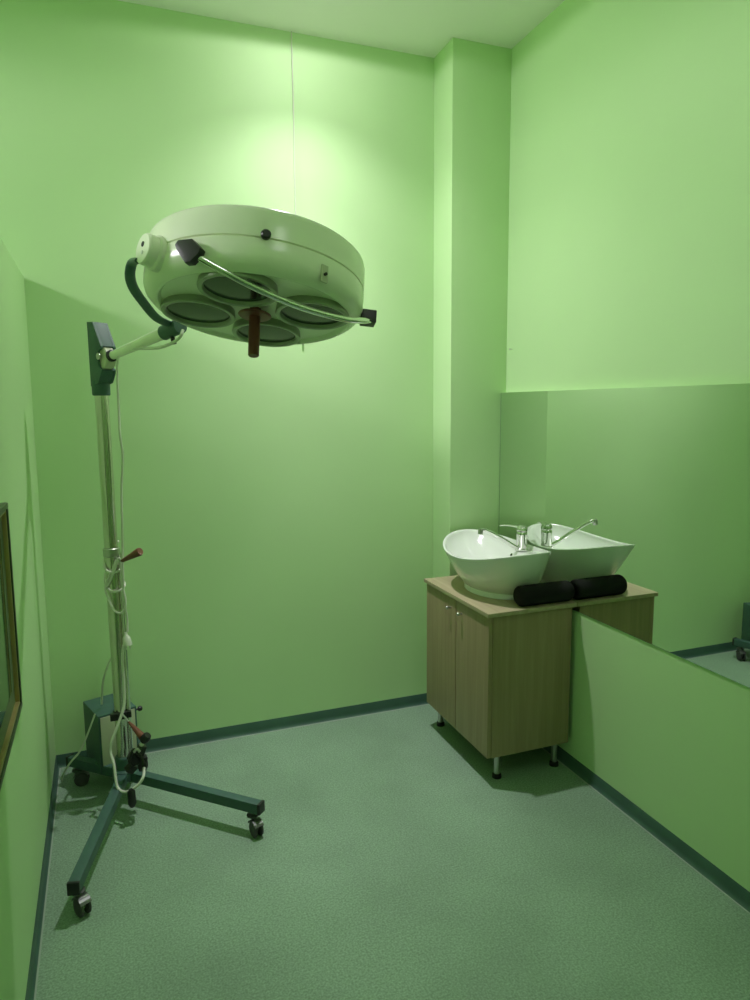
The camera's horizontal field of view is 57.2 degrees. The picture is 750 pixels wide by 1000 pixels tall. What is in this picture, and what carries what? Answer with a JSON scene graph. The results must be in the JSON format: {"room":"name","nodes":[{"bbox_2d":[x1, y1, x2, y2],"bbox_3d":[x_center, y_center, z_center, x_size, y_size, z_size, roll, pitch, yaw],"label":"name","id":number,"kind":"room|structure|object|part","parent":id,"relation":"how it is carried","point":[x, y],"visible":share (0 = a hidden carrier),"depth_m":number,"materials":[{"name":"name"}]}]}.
{"room":"medical procedure room","nodes":[
{"label":"medical procedure room","id":0,"kind":"room"},
{"bbox_2d":[0,238,55,999],"bbox_3d":[-0.544,0.427,0.623,0.128,1.992,4.604,-4,8,-21],"label":"wall","id":1,"kind":"structure","parent":0,"point":[25,792],"depth_m":2.05,"materials":[{"name":"green paint"}]},
{"bbox_2d":[0,502,22,789],"bbox_3d":[-0.794,0.313,1.426,0.024,0.533,0.696,-4,8,-21],"label":"framed picture","id":2,"kind":"object","parent":1,"relation":"attached to","point":[11,704],"visible":1,"depth_m":1.68},
{"bbox_2d":[0,541,11,727],"bbox_3d":[-0.801,0.313,1.423,0.008,0.402,0.564,-4,8,-21],"label":"print","id":3,"kind":"object","parent":2,"relation":"attached to","point":[5,661],"depth_m":1.64},
{"bbox_2d":[25,756,60,999],"bbox_3d":[-0.484,1.384,0.775,0.016,0.055,4.601,-4,8,-21],"label":"baseboard","id":4,"kind":"structure","parent":1,"relation":"attached to","point":[31,990],"depth_m":2.11,"materials":[{"name":"teal plastic"}]},
{"bbox_2d":[0,0,433,754],"bbox_3d":[-2.123,-0.340,2.467,5.840,3.034,0.120,-3,8,-20],"label":"wall","id":5,"kind":"structure","parent":0,"point":[278,503],"depth_m":2.94,"materials":[{"name":"green paint"}]},
{"bbox_2d":[56,693,428,768],"bbox_3d":[-0.521,1.050,3.184,1.740,0.055,0.016,-3,8,-20],"label":"baseboard","id":6,"kind":"structure","parent":5,"relation":"attached to","point":[283,723],"depth_m":3.21,"materials":[{"name":"teal plastic"}]},
{"bbox_2d":[433,38,511,577],"bbox_3d":[0.445,-0.471,3.250,0.287,3.034,0.186,-3,8,-20],"label":"column","id":7,"kind":"structure","parent":5,"relation":"attached to","point":[472,80],"depth_m":3.10,"materials":[{"name":"green paint"}]},
{"bbox_2d":[118,0,564,57],"bbox_3d":[-1.313,-1.596,0.060,5.840,0.100,4.840,-3,8,-20],"label":"ceiling","id":8,"kind":"structure","parent":0,"point":[417,27],"depth_m":2.75,"materials":[{"name":"white paint"}]},
{"bbox_2d":[291,31,303,344],"bbox_3d":[-0.330,-1.312,2.939,0.028,1.268,0.011,-3,8,-20],"label":"pull cord","id":9,"kind":"object","parent":8,"relation":"hanging from","point":[291,31],"visible":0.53,"depth_m":2.90,"materials":[{"name":"grey plastic"}]},
{"bbox_3d":[-0.331,-1.322,2.938,0.026,1.249,0.007,-3,8,-16],"label":"cord","id":10,"kind":"part","parent":9,"relation":"part of","materials":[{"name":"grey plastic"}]},
{"bbox_2d":[36,704,749,999],"bbox_3d":[-1.285,1.509,0.490,5.840,0.100,4.840,-3,8,-20],"label":"floor","id":11,"kind":"structure","parent":0,"point":[389,861],"depth_m":2.16,"materials":[{"name":"grey plastic"}]},
{"bbox_2d":[61,204,376,917],"bbox_3d":[-0.690,0.236,2.155,1.467,1.953,0.686,5,10,37],"label":"lamp","id":12,"kind":"object","parent":11,"relation":"on","point":[257,276],"visible":1,"depth_m":1.84,"materials":[{"name":"white metal"}]},
{"bbox_3d":[-1.108,1.047,2.713,0.239,0.038,0.034,3,8,22],"label":"leg","id":13,"kind":"part","parent":12,"relation":"part of","materials":[{"name":"teal metal"}]},
{"bbox_3d":[-0.922,1.099,2.322,0.034,0.038,0.605,-1,8,-7],"label":"leg","id":14,"kind":"part","parent":12,"relation":"part of","materials":[{"name":"teal metal"}]},
{"bbox_3d":[-1.004,0.934,2.701,0.133,0.203,0.004,-7,10,-39],"label":"panel","id":15,"kind":"part","parent":12,"relation":"part of","materials":[{"name":"white metal"}]},
{"bbox_3d":[-0.935,0.589,2.586,0.011,0.800,0.011,-3,8,-20],"label":"guide rod","id":16,"kind":"part","parent":12,"relation":"part of","materials":[{"name":"silver metal"}]},
{"bbox_3d":[-0.840,0.872,2.520,0.040,0.041,0.037,-3,8,-20],"label":"clamp knob","id":17,"kind":"part","parent":12,"relation":"part of","materials":[{"name":"black plastic"}]},
{"bbox_2d":[158,320,186,339],"bbox_3d":[-0.630,-0.530,2.137,0.097,0.061,0.047,6,10,40],"label":"joint","id":18,"kind":"object","parent":12,"relation":"attached to","point":[168,329],"depth_m":2.11,"materials":[{"name":"teal metal"}]},
{"bbox_3d":[-0.667,1.068,2.530,0.572,0.038,0.034,3,9,23],"label":"leg","id":19,"kind":"part","parent":12,"relation":"part of","materials":[{"name":"teal metal"}]},
{"bbox_3d":[-0.316,-0.429,1.801,0.030,0.114,0.063,0,8,1],"label":"sterile handle","id":20,"kind":"part","parent":12,"relation":"part of","materials":[{"name":"red plastic"}]},
{"bbox_3d":[-0.193,-0.511,1.682,0.524,0.139,0.072,-7,10,-38],"label":"hand rail","id":21,"kind":"part","parent":12,"relation":"part of","materials":[{"name":"silver metal"}]},
{"bbox_2d":[320,264,327,283],"bbox_3d":[-0.118,-0.529,1.609,0.027,0.045,0.009,-8,11,-42],"label":"switch plate","id":22,"kind":"object","parent":12,"relation":"attached to","point":[323,267],"depth_m":1.61,"materials":[{"name":"white plastic"}]},
{"bbox_2d":[424,575,576,778],"bbox_3d":[0.512,0.737,2.989,0.415,0.711,0.585,-3,8,-20],"label":"base cabinet","id":23,"kind":"object","parent":11,"relation":"on","point":[498,670],"visible":0.96,"depth_m":2.75,"materials":[{"name":"brown wood"}]},
{"bbox_3d":[0.309,0.993,3.239,0.044,0.102,0.044,-3,8,-20],"label":"leg","id":24,"kind":"part","parent":23,"relation":"part of","materials":[{"name":"silver metal"}]},
{"bbox_3d":[0.298,0.678,3.048,0.017,0.570,0.288,-3,8,-20],"label":"door","id":25,"kind":"part","parent":23,"relation":"part of","materials":[{"name":"brown wood"}]},
{"bbox_3d":[0.397,0.714,2.785,0.017,0.570,0.270,-3,8,-20],"label":"door","id":26,"kind":"part","parent":23,"relation":"part of","materials":[{"name":"brown wood"}]},
{"bbox_3d":[0.493,1.055,2.783,0.044,0.102,0.044,-3,8,-20],"label":"leg","id":27,"kind":"part","parent":23,"relation":"part of","materials":[{"name":"silver metal"}]},
{"bbox_2d":[424,575,576,617],"bbox_3d":[0.515,0.392,2.944,0.403,0.016,0.585,-3,8,-20],"label":"countertop","id":28,"kind":"structure","parent":23,"relation":"on","point":[452,586],"depth_m":2.75,"materials":[{"name":"brown wood"}]},
{"bbox_2d":[443,529,550,599],"bbox_3d":[0.508,0.278,2.926,0.399,0.215,0.576,-3,8,-20],"label":"vessel basin","id":29,"kind":"object","parent":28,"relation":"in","point":[487,566],"visible":0.89,"depth_m":2.80,"materials":[{"name":"white ceramic"}]},
{"bbox_2d":[478,524,527,550],"bbox_3d":[0.554,0.166,2.935,0.142,0.119,0.262,4,9,32],"label":"mixer tap","id":30,"kind":"object","parent":29,"relation":"on","point":[521,534],"visible":1,"depth_m":2.96,"materials":[{"name":"silver metal"}]},
{"bbox_3d":[0.534,0.165,2.920,0.216,0.114,0.019,-5,9,-30],"label":"spout","id":31,"kind":"part","parent":30,"relation":"part of","materials":[{"name":"silver metal"}]},
{"bbox_3d":[0.607,0.119,3.014,0.050,0.033,0.143,-7,10,-39],"label":"lever","id":32,"kind":"part","parent":30,"relation":"part of","materials":[{"name":"silver metal"}]},
{"bbox_2d":[513,580,574,606],"bbox_3d":[0.671,0.370,2.731,0.250,0.082,0.085,-3,8,-20],"label":"roll","id":33,"kind":"object","parent":28,"relation":"on","point":[556,591],"visible":1,"depth_m":2.69,"materials":[{"name":"black leather"}]},
{"bbox_3d":[0.748,1.040,2.872,0.044,0.102,0.044,-3,8,-20],"label":"leg","id":34,"kind":"part","parent":23,"relation":"part of","materials":[{"name":"silver metal"}]},
{"bbox_2d":[506,0,749,391],"bbox_3d":[1.393,-0.205,1.266,0.094,3.034,4.600,-3,8,-20],"label":"wall","id":35,"kind":"structure","parent":0,"point":[629,238],"depth_m":2.38,"materials":[{"name":"green paint"}]},
{"bbox_2d":[499,383,749,687],"bbox_3d":[1.135,0.130,1.813,0.005,0.875,3.112,-3,8,-20],"label":"wall mirror","id":36,"kind":"object","parent":35,"relation":"attached to","point":[639,498],"visible":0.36,"depth_m":2.36,"materials":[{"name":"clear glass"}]},
{"bbox_2d":[502,383,749,891],"bbox_3d":[1.378,0.544,1.261,0.024,1.551,4.414,-3,8,-20],"label":"wall","id":37,"kind":"structure","parent":35,"relation":"attached to","point":[668,732],"depth_m":2.33,"materials":[{"name":"green paint"}]},
{"bbox_2d":[542,745,749,913],"bbox_3d":[1.366,1.286,1.357,0.016,0.055,4.414,-3,8,-20],"label":"baseboard","id":38,"kind":"structure","parent":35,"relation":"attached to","point":[733,890],"depth_m":2.37,"materials":[{"name":"teal plastic"}]}
]}

